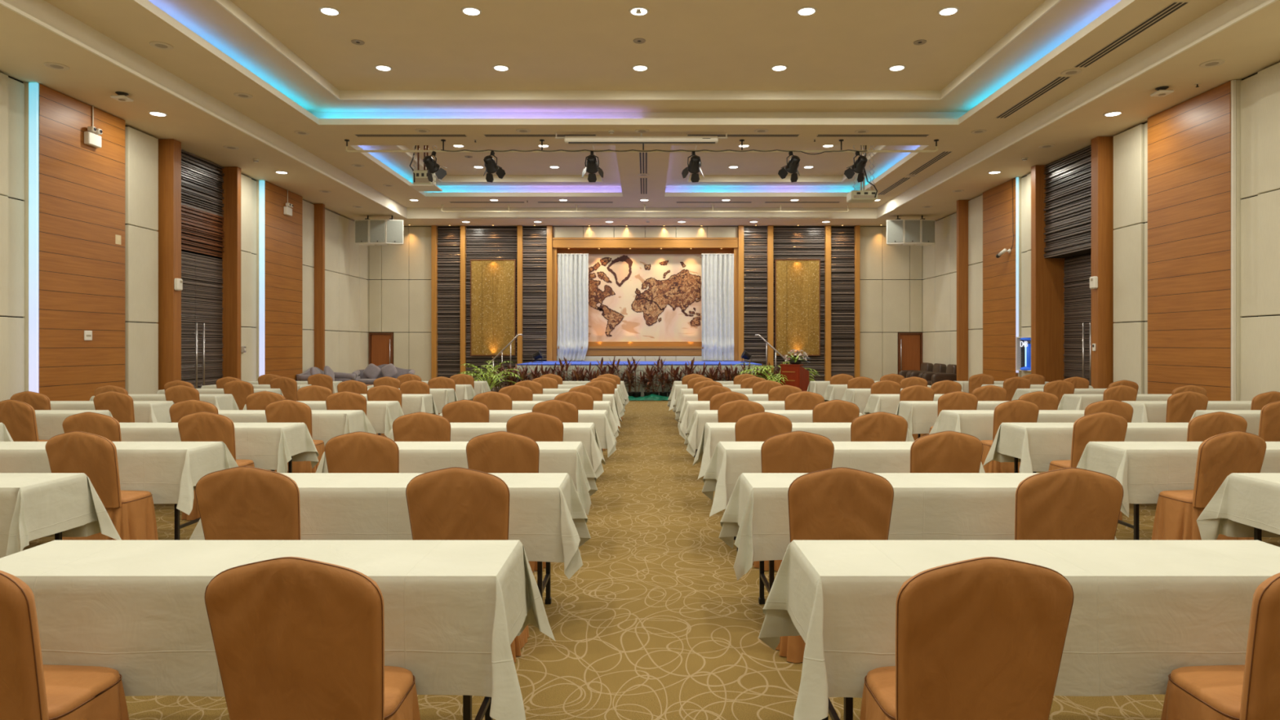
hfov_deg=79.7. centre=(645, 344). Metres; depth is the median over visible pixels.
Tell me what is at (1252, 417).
tablecloth
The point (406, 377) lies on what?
banquet chair
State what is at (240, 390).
banquet chair
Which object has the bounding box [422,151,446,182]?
spotlight
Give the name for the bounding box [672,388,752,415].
tablecloth
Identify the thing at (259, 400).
banquet chair
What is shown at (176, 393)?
banquet chair
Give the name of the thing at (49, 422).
tablecloth
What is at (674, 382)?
tablecloth
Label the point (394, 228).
grille
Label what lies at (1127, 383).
banquet chair
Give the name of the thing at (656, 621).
floor
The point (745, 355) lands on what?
spotlight
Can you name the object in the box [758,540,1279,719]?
tablecloth
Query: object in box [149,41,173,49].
ceiling speaker
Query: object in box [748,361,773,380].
cordyline
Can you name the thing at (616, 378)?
banquet chair
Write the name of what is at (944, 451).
banquet chair
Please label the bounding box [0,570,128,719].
banquet chair
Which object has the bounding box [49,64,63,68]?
grille
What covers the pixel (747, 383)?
banquet chair
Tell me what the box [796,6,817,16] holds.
recessed light
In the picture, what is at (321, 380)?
banquet chair
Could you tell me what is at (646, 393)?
pot
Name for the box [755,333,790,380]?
handrail
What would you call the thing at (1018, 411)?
banquet chair
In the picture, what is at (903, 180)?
ceiling vent
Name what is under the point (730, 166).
recessed light
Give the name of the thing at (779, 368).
cordyline
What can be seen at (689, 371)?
cordyline
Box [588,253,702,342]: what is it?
world map
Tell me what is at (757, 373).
cordyline
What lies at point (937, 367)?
cushion
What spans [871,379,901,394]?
banquet chair
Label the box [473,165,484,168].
recessed light
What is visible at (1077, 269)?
door
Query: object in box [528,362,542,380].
cordyline
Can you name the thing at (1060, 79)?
ceiling vent
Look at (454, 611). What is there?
tablecloth
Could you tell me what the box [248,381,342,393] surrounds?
tablecloth
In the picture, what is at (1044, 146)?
ceiling speaker
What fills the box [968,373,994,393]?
banquet chair
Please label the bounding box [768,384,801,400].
banquet chair
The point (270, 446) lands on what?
tablecloth
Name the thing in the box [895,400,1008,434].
tablecloth
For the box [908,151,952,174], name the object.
ceiling vent
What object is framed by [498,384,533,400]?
banquet chair
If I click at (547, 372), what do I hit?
cordyline
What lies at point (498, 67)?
recessed light
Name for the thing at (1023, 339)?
lamp
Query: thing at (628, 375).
cordyline
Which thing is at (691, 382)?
banquet chair
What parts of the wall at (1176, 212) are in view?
wood panel, slatted panel, wood panel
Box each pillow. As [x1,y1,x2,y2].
[310,367,320,375]
[324,365,334,381]
[363,363,381,378]
[380,363,397,377]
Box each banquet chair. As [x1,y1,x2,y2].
[0,399,48,441]
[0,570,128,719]
[9,391,51,409]
[45,431,158,540]
[62,411,121,441]
[93,385,128,395]
[93,391,134,422]
[164,380,194,391]
[164,385,199,403]
[168,399,218,422]
[177,411,254,520]
[195,466,300,540]
[204,556,420,719]
[216,376,240,388]
[222,380,253,409]
[245,391,285,409]
[257,373,280,384]
[265,399,324,472]
[270,376,297,400]
[296,385,332,400]
[307,373,333,393]
[324,431,399,472]
[325,391,366,415]
[337,379,367,394]
[366,385,401,436]
[373,376,400,388]
[392,412,450,441]
[396,373,421,383]
[400,379,429,394]
[405,466,528,662]
[427,376,455,414]
[441,399,489,422]
[449,373,474,389]
[466,431,546,572]
[472,391,512,409]
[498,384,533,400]
[506,411,563,441]
[514,380,542,394]
[532,376,558,388]
[532,399,577,422]
[539,373,562,384]
[554,391,593,409]
[568,385,605,450]
[585,380,614,394]
[590,376,619,428]
[596,373,622,421]
[681,373,705,384]
[687,376,712,388]
[693,380,722,394]
[697,385,731,400]
[709,391,748,409]
[717,399,764,422]
[733,373,755,384]
[734,411,791,441]
[740,376,766,388]
[751,380,782,394]
[752,431,834,571]
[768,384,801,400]
[775,466,893,662]
[784,391,824,409]
[812,399,859,422]
[830,373,853,384]
[847,376,874,413]
[850,411,907,441]
[859,556,1073,719]
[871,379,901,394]
[880,373,904,383]
[899,376,927,388]
[899,384,934,440]
[910,431,982,472]
[928,391,977,433]
[930,380,961,394]
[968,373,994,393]
[972,385,1007,400]
[980,399,1039,472]
[1003,376,1031,400]
[1014,467,1123,540]
[1018,391,1058,409]
[1022,373,1045,384]
[1043,379,1075,404]
[1048,411,1127,519]
[1062,376,1089,388]
[1084,399,1133,422]
[1102,385,1137,401]
[1108,380,1138,392]
[1151,431,1266,540]
[1160,573,1279,719]
[1165,391,1208,422]
[1171,384,1206,395]
[1186,411,1247,441]
[1250,391,1279,409]
[1257,400,1279,441]
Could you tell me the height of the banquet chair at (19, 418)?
0.946 m
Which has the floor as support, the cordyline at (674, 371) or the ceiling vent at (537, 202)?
the cordyline at (674, 371)
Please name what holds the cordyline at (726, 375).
on the floor
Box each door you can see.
[181,249,222,388]
[368,333,393,365]
[897,333,922,374]
[1063,253,1091,386]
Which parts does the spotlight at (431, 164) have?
barn door, barn door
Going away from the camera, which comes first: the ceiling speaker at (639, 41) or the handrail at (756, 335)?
the ceiling speaker at (639, 41)
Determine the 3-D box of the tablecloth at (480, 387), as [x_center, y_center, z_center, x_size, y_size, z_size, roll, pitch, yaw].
[-4.260,0.997,15.859,2.082,0.470,0.750,0,0,0]
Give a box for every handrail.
[488,333,522,390]
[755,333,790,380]
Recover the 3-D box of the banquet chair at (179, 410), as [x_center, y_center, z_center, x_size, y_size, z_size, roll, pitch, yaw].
[-4.728,1.043,8.207,0.573,0.946,0.519,0,0,-3]
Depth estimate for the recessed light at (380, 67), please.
13.21 m
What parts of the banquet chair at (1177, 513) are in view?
seat, backrest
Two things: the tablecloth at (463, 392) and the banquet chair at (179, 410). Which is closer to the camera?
the banquet chair at (179, 410)
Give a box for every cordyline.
[488,361,505,391]
[498,363,517,387]
[504,364,522,386]
[514,361,532,382]
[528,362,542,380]
[537,363,555,377]
[540,362,568,381]
[551,355,581,381]
[551,365,570,381]
[566,364,585,381]
[570,361,596,381]
[582,357,606,381]
[599,364,608,374]
[604,364,617,375]
[605,355,633,389]
[619,356,650,397]
[620,363,639,396]
[638,364,662,396]
[639,362,668,395]
[648,355,674,396]
[662,363,684,396]
[664,361,693,381]
[680,365,695,380]
[687,356,709,377]
[697,362,724,380]
[704,361,729,381]
[711,363,734,381]
[720,364,737,381]
[730,361,751,380]
[742,361,762,376]
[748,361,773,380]
[759,362,778,381]
[769,364,780,382]
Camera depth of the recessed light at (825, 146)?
18.44 m
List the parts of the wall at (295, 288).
wood panel, slatted panel, wood panel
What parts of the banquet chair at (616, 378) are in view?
backrest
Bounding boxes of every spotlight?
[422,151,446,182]
[483,151,505,182]
[531,350,543,362]
[582,151,603,182]
[681,151,703,182]
[740,350,752,362]
[777,151,799,182]
[844,151,867,182]
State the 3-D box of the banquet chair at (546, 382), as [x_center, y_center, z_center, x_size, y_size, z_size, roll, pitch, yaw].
[-1.832,1.043,13.938,0.562,0.946,0.496,0,0,-3]
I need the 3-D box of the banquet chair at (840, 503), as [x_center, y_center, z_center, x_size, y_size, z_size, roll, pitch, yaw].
[0.921,1.043,3.798,0.576,0.946,0.515,0,0,3]
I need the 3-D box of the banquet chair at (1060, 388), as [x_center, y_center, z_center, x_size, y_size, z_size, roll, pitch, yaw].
[6.699,1.043,12.615,0.562,0.946,0.496,0,0,2]
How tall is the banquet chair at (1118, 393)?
0.946 m
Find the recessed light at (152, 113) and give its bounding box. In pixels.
[147,111,168,116]
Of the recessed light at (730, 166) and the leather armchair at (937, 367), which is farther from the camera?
the leather armchair at (937, 367)
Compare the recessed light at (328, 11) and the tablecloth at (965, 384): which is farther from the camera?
the tablecloth at (965, 384)
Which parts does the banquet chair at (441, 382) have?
backrest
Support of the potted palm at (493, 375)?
on the floor
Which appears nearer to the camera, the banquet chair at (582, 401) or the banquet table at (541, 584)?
the banquet table at (541, 584)
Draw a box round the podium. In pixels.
[779,364,808,391]
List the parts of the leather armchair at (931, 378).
arm, arm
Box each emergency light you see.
[84,105,102,147]
[284,190,293,216]
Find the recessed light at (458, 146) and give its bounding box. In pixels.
[452,145,464,147]
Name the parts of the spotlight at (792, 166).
barn door, barn door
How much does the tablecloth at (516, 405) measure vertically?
0.486 m
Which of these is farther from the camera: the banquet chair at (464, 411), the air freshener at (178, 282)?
the air freshener at (178, 282)
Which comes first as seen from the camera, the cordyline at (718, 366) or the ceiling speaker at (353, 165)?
the ceiling speaker at (353, 165)
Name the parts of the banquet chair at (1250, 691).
seat, backrest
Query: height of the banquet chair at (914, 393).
0.946 m
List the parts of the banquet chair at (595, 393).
backrest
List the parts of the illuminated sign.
panel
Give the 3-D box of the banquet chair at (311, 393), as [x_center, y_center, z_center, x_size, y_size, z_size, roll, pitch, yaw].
[-4.726,1.043,11.078,0.576,0.946,0.515,0,0,-6]
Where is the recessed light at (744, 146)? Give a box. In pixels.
[737,145,750,147]
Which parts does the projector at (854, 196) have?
chain, port panel, chain, chain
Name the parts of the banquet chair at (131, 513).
backrest, seat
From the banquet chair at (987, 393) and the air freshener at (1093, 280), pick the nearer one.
the banquet chair at (987, 393)
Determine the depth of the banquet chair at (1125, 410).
7.97 m
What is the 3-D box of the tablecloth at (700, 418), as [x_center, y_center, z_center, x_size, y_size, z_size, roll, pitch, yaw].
[1.496,0.996,8.715,2.106,0.468,0.754,0,0,0]
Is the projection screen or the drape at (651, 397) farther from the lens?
the drape at (651, 397)
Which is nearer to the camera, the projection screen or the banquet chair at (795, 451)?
the banquet chair at (795, 451)
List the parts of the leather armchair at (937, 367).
arm, arm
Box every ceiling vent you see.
[353,133,467,137]
[448,201,524,202]
[483,133,596,137]
[537,201,613,202]
[639,152,648,173]
[640,177,647,194]
[675,201,751,202]
[686,133,799,137]
[764,201,839,202]
[815,133,929,137]
[877,177,911,195]
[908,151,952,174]
[995,75,1071,118]
[1072,1,1190,67]
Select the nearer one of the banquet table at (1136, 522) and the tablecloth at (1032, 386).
the banquet table at (1136, 522)
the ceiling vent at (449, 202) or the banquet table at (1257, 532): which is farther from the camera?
the ceiling vent at (449, 202)
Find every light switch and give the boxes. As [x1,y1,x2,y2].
[84,330,92,340]
[240,346,246,352]
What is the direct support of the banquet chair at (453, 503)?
on the floor
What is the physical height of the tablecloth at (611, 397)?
0.464 m
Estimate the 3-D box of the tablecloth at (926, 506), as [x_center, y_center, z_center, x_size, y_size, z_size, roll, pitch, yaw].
[1.473,1.001,4.311,2.078,0.478,0.707,0,0,0]
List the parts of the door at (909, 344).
handle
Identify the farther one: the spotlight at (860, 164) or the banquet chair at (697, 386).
the spotlight at (860, 164)
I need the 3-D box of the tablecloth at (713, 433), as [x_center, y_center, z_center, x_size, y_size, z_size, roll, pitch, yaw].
[1.500,0.994,7.287,2.073,0.464,0.799,0,0,0]
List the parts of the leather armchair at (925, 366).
arm, arm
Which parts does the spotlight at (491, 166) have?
barn door, barn door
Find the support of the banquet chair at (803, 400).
on the floor
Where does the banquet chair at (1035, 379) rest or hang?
on the floor
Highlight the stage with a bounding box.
[516,360,762,396]
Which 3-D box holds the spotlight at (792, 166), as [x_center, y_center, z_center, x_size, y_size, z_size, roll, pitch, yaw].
[3.099,-3.740,16.200,0.458,0.642,0.553,0,0,-32]
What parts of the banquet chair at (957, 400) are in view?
backrest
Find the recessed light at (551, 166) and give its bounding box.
[549,165,559,168]
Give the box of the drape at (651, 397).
[627,394,668,400]
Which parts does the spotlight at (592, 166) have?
barn door, barn door, barn door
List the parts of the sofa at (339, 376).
arm, backrest, arm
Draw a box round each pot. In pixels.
[626,391,633,396]
[633,391,641,397]
[643,391,651,396]
[659,391,667,396]
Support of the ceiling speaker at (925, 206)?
attached to the ceiling
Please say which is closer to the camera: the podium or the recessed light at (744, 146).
the recessed light at (744, 146)
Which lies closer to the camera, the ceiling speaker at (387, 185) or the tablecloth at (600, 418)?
the tablecloth at (600, 418)
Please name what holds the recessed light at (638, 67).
in the ceiling
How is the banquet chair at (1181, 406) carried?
on the floor
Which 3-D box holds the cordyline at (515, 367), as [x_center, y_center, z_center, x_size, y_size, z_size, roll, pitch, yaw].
[-3.514,1.017,21.105,0.905,1.006,0.697,0,0,15]
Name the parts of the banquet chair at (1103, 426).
seat, backrest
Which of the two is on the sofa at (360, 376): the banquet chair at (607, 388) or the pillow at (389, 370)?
the pillow at (389, 370)
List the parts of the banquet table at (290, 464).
leg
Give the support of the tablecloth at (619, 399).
on the banquet table
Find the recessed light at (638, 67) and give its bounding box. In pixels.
[631,64,648,71]
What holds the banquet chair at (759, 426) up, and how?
on the floor
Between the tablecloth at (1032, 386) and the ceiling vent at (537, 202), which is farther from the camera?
the ceiling vent at (537, 202)
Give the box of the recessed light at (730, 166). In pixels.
[728,165,738,168]
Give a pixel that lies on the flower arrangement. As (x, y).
(792, 362)
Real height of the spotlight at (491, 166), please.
0.643 m
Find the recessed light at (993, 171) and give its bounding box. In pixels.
[987,170,1001,173]
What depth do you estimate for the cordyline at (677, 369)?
21.00 m
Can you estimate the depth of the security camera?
18.31 m
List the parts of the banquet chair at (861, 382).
backrest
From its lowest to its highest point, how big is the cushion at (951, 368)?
0.586 m
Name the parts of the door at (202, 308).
handle, handle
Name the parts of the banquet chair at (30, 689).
backrest, seat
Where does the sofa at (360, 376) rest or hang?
on the floor
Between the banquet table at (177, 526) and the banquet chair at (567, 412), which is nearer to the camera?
the banquet table at (177, 526)
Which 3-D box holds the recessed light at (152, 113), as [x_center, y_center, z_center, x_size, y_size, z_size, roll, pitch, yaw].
[-8.340,-3.942,13.100,0.290,0.016,0.290,0,0,0]
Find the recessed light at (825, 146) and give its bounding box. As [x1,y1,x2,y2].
[822,145,834,147]
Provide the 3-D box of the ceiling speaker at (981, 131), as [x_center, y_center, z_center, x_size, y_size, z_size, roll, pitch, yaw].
[6.690,-4.283,15.417,0.294,0.014,0.294,0,0,0]
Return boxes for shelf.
[408,184,442,191]
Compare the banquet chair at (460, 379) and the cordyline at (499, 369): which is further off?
the cordyline at (499, 369)
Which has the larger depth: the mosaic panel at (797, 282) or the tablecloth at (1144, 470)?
the mosaic panel at (797, 282)
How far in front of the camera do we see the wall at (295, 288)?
13.99 m
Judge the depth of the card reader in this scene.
14.59 m
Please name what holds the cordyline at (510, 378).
on the floor
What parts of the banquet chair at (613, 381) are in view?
backrest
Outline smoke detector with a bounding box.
[635,8,642,13]
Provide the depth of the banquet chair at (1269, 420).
7.99 m
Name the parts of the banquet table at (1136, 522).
leg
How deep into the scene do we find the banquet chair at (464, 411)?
7.97 m
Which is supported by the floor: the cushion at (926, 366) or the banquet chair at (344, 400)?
the banquet chair at (344, 400)
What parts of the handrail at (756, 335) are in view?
post, rail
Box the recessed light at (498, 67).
[493,64,509,71]
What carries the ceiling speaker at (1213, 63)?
attached to the ceiling
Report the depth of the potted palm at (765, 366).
20.16 m
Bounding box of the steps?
[493,377,516,391]
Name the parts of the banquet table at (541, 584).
leg, leg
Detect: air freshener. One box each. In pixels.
[173,278,182,290]
[1089,275,1097,288]
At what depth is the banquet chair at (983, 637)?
2.08 m
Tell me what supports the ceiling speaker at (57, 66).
attached to the ceiling
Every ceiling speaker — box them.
[43,62,69,70]
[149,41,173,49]
[222,145,239,149]
[233,92,253,98]
[293,130,310,135]
[319,190,331,192]
[351,39,364,44]
[351,164,364,167]
[352,205,363,208]
[382,184,394,186]
[414,128,430,133]
[515,128,530,133]
[632,38,645,44]
[635,128,648,133]
[637,173,648,176]
[754,128,768,133]
[854,128,869,133]
[906,174,918,177]
[913,39,926,44]
[921,205,932,208]
[951,189,964,192]
[970,128,986,133]
[1038,143,1054,148]
[1061,68,1081,75]
[1199,59,1225,67]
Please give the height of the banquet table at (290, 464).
0.750 m
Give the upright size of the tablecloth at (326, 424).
0.465 m
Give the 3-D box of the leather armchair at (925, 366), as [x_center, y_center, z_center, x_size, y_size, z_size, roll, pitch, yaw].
[8.584,1.044,24.300,0.888,0.952,0.900,0,0,0]
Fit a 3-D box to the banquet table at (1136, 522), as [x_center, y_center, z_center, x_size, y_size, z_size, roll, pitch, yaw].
[4.408,1.145,5.815,1.800,0.750,0.450,0,0,0]
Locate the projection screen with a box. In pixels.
[555,132,727,143]
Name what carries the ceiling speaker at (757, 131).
attached to the ceiling
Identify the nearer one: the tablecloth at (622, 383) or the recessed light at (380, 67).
the recessed light at (380, 67)
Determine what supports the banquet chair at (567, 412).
on the floor
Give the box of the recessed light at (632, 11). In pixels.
[628,6,648,16]
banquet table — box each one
[54,531,62,540]
[174,503,200,540]
[271,456,292,472]
[462,695,493,719]
[537,561,551,604]
[758,560,773,604]
[821,697,853,719]
[1013,457,1036,472]
[1117,503,1139,540]
[1253,527,1262,541]
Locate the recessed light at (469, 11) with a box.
[461,6,481,16]
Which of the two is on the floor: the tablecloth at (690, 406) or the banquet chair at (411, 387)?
the banquet chair at (411, 387)
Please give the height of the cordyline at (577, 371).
1.061 m
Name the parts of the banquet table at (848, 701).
leg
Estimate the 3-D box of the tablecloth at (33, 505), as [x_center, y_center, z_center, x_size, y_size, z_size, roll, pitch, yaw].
[-4.250,0.994,4.332,2.073,0.464,0.799,0,0,0]
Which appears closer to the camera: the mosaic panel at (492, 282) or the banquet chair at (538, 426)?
the banquet chair at (538, 426)
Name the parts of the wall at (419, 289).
slatted panel, slatted panel, slatted panel, dado panel, cornice, slatted panel, slatted panel, slatted panel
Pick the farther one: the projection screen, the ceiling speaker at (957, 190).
the ceiling speaker at (957, 190)
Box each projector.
[408,145,442,191]
[846,145,877,202]
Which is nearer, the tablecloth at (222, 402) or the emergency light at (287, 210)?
the tablecloth at (222, 402)
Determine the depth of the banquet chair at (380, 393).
10.85 m
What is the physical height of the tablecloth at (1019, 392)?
0.470 m
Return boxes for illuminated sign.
[1016,336,1031,371]
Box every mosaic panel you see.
[470,259,515,355]
[774,259,820,355]
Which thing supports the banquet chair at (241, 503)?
on the floor
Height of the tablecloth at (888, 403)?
0.470 m
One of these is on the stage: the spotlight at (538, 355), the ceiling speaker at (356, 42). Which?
the spotlight at (538, 355)
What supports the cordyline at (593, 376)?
on the floor
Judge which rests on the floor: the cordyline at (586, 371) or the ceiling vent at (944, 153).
the cordyline at (586, 371)
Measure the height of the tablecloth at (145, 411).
0.465 m
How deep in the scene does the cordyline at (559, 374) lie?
21.06 m
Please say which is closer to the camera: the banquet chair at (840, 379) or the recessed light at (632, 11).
the recessed light at (632, 11)
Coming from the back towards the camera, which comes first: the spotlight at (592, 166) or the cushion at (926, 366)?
the cushion at (926, 366)
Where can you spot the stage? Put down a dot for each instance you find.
(640, 367)
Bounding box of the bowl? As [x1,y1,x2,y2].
[789,360,801,364]
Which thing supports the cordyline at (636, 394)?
on the floor
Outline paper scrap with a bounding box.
[115,234,120,244]
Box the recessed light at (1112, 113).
[1102,111,1123,116]
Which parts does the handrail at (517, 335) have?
post, rail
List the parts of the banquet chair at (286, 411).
backrest, seat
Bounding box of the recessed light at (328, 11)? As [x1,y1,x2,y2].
[319,6,340,16]
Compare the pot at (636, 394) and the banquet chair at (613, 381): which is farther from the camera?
the pot at (636, 394)
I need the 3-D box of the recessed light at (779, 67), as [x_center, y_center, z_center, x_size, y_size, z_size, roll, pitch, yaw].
[2.300,-4.772,13.230,0.290,0.016,0.290,0,0,0]
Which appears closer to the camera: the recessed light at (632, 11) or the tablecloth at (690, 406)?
the tablecloth at (690, 406)
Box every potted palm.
[457,360,523,391]
[733,360,818,384]
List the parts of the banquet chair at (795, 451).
backrest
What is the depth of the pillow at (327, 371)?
21.17 m
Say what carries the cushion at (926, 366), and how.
on the leather armchair at (925, 366)
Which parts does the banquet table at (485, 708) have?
leg, leg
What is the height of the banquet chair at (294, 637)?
0.946 m
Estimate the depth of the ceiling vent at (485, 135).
15.66 m
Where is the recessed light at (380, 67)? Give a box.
[374,64,391,71]
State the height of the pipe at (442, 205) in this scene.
0.234 m
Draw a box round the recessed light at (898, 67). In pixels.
[888,64,905,71]
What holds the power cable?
attached to the pipe at (346, 140)
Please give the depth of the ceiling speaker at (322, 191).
19.71 m
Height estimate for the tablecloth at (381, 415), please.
0.478 m
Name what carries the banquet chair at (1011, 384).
on the floor
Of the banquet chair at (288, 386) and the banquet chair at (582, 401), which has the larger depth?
the banquet chair at (288, 386)
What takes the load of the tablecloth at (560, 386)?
on the banquet table
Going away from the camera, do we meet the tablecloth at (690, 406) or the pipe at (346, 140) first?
the tablecloth at (690, 406)
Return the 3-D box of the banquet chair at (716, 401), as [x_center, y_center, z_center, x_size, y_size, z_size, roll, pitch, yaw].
[0.992,1.043,9.630,0.574,0.946,0.517,0,0,-8]
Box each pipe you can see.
[344,139,938,152]
[440,204,848,212]
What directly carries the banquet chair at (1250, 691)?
on the floor
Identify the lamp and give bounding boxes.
[1019,337,1031,340]
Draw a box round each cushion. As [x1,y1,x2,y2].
[358,378,375,383]
[920,362,933,371]
[932,363,946,373]
[946,364,956,373]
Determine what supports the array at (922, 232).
hanging from the ceiling
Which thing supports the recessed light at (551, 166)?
in the ceiling
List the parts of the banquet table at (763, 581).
leg, leg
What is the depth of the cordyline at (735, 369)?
21.02 m
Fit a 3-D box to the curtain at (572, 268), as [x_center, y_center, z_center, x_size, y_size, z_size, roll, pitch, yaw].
[-2.426,-1.251,25.400,1.026,3.548,0.253,0,0,0]
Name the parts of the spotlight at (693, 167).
barn door, barn door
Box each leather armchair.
[898,362,933,377]
[910,363,946,377]
[922,364,956,385]
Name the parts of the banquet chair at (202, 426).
backrest, seat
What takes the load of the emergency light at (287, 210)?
attached to the wall at (295, 288)
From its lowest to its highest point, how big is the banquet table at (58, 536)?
0.750 m
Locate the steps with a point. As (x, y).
(514, 378)
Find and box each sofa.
[296,367,355,382]
[351,364,415,384]
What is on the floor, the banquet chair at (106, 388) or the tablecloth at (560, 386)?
the banquet chair at (106, 388)
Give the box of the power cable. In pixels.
[440,149,866,154]
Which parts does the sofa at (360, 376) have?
arm, backrest, arm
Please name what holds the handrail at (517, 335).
attached to the steps
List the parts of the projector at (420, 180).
port panel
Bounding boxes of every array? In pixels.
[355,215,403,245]
[886,215,935,245]
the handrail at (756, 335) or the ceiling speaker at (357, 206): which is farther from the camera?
the handrail at (756, 335)
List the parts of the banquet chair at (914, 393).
backrest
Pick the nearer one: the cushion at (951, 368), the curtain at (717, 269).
the cushion at (951, 368)
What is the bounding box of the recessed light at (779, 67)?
[770,64,787,71]
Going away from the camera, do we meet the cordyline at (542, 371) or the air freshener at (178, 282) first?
the air freshener at (178, 282)
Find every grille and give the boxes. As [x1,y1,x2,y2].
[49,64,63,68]
[155,44,168,48]
[238,94,248,97]
[355,220,368,242]
[369,220,385,242]
[386,220,402,242]
[887,220,902,242]
[905,220,919,242]
[921,220,934,242]
[1066,71,1076,74]
[1204,62,1218,66]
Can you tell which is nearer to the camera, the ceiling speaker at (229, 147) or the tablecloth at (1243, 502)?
the tablecloth at (1243, 502)
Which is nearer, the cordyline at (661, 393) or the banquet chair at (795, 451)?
the banquet chair at (795, 451)
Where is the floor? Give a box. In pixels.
[22,400,1279,719]
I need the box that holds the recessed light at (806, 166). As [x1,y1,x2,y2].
[803,165,813,168]
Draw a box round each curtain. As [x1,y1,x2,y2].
[557,253,588,360]
[701,253,733,360]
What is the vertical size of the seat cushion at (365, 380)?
0.140 m
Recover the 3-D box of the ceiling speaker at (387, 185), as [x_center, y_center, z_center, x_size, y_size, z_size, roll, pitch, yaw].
[-6.929,-4.283,20.642,0.294,0.014,0.294,0,0,0]
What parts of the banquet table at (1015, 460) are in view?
leg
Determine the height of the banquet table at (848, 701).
0.750 m
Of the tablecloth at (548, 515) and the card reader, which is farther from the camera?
the card reader
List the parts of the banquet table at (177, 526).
leg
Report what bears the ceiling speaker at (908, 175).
attached to the ceiling
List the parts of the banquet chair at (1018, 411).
seat, backrest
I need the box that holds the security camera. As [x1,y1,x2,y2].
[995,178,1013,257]
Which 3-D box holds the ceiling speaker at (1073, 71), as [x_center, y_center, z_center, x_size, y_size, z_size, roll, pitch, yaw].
[6.692,-4.283,12.062,0.294,0.014,0.294,0,0,0]
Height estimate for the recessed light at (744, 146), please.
0.016 m
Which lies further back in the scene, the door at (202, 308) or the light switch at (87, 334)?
the door at (202, 308)
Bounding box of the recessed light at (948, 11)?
[937,6,959,15]
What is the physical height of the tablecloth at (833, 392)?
0.478 m
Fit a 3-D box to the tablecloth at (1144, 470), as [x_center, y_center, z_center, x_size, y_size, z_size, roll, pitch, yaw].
[4.415,1.001,5.834,2.078,0.478,0.707,0,0,0]
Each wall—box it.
[0,71,367,401]
[366,225,924,390]
[922,62,1279,400]
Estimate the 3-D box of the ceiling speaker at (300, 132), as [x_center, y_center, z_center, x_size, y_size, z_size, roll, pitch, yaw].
[-6.961,-4.283,15.514,0.294,0.014,0.294,0,0,0]
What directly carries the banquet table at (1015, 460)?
on the floor
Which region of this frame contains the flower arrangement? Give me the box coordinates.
[782,349,810,364]
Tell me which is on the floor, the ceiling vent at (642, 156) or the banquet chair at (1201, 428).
the banquet chair at (1201, 428)
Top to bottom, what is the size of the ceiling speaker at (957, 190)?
0.014 m
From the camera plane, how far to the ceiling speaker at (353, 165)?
18.30 m
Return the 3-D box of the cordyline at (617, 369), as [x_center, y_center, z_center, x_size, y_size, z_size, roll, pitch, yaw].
[-0.751,0.903,21.105,0.972,1.234,0.656,0,0,18]
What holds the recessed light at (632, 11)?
in the ceiling
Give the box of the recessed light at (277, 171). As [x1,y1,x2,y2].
[275,170,288,173]
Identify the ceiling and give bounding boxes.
[0,0,1279,230]
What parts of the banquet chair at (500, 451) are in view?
backrest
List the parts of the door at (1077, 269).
handle, handle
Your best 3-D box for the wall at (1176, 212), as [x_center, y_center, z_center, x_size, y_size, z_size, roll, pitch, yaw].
[9.050,-1.365,10.600,1.060,5.770,31.600,0,0,0]
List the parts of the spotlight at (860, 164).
barn door, barn door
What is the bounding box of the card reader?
[1092,343,1096,351]
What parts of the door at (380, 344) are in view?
handle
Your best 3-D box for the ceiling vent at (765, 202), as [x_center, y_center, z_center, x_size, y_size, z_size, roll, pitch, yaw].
[4.700,-4.285,23.075,2.265,0.010,0.150,0,0,0]
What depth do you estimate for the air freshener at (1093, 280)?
14.52 m
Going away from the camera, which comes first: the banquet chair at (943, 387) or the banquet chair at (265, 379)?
the banquet chair at (943, 387)
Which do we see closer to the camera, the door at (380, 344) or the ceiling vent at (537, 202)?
the ceiling vent at (537, 202)
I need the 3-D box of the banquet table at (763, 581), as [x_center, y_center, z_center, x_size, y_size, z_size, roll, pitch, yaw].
[1.480,1.145,4.330,1.800,0.750,0.450,0,0,0]
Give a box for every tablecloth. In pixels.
[0,422,13,441]
[0,441,238,515]
[0,472,121,558]
[0,540,555,719]
[34,409,112,439]
[49,400,174,422]
[89,394,239,409]
[119,422,319,472]
[155,388,283,395]
[189,472,591,578]
[200,384,311,390]
[217,409,376,444]
[243,400,404,436]
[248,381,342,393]
[315,441,597,515]
[337,388,457,413]
[361,394,439,415]
[367,384,475,400]
[386,422,605,478]
[422,381,490,395]
[439,409,617,457]
[511,400,619,437]
[532,394,622,426]
[542,388,625,417]
[557,384,626,407]
[562,381,629,404]
[666,384,740,410]
[671,381,733,391]
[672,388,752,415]
[675,394,768,426]
[677,400,784,439]
[684,409,862,457]
[693,422,914,479]
[702,441,985,516]
[719,472,1116,580]
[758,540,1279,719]
[807,381,877,397]
[823,384,931,401]
[841,388,963,413]
[862,394,942,414]
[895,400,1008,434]
[928,409,1084,440]
[955,381,1048,392]
[981,384,1093,388]
[982,422,1188,472]
[1011,388,1141,400]
[1057,394,1171,409]
[1076,441,1279,517]
[1121,400,1251,422]
[1190,409,1261,435]
[1196,472,1279,540]
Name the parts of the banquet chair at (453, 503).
backrest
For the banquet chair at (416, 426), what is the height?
0.946 m
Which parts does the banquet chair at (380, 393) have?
backrest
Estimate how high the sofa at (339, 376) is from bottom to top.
0.910 m
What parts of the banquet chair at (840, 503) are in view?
backrest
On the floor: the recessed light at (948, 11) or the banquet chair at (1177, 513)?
the banquet chair at (1177, 513)

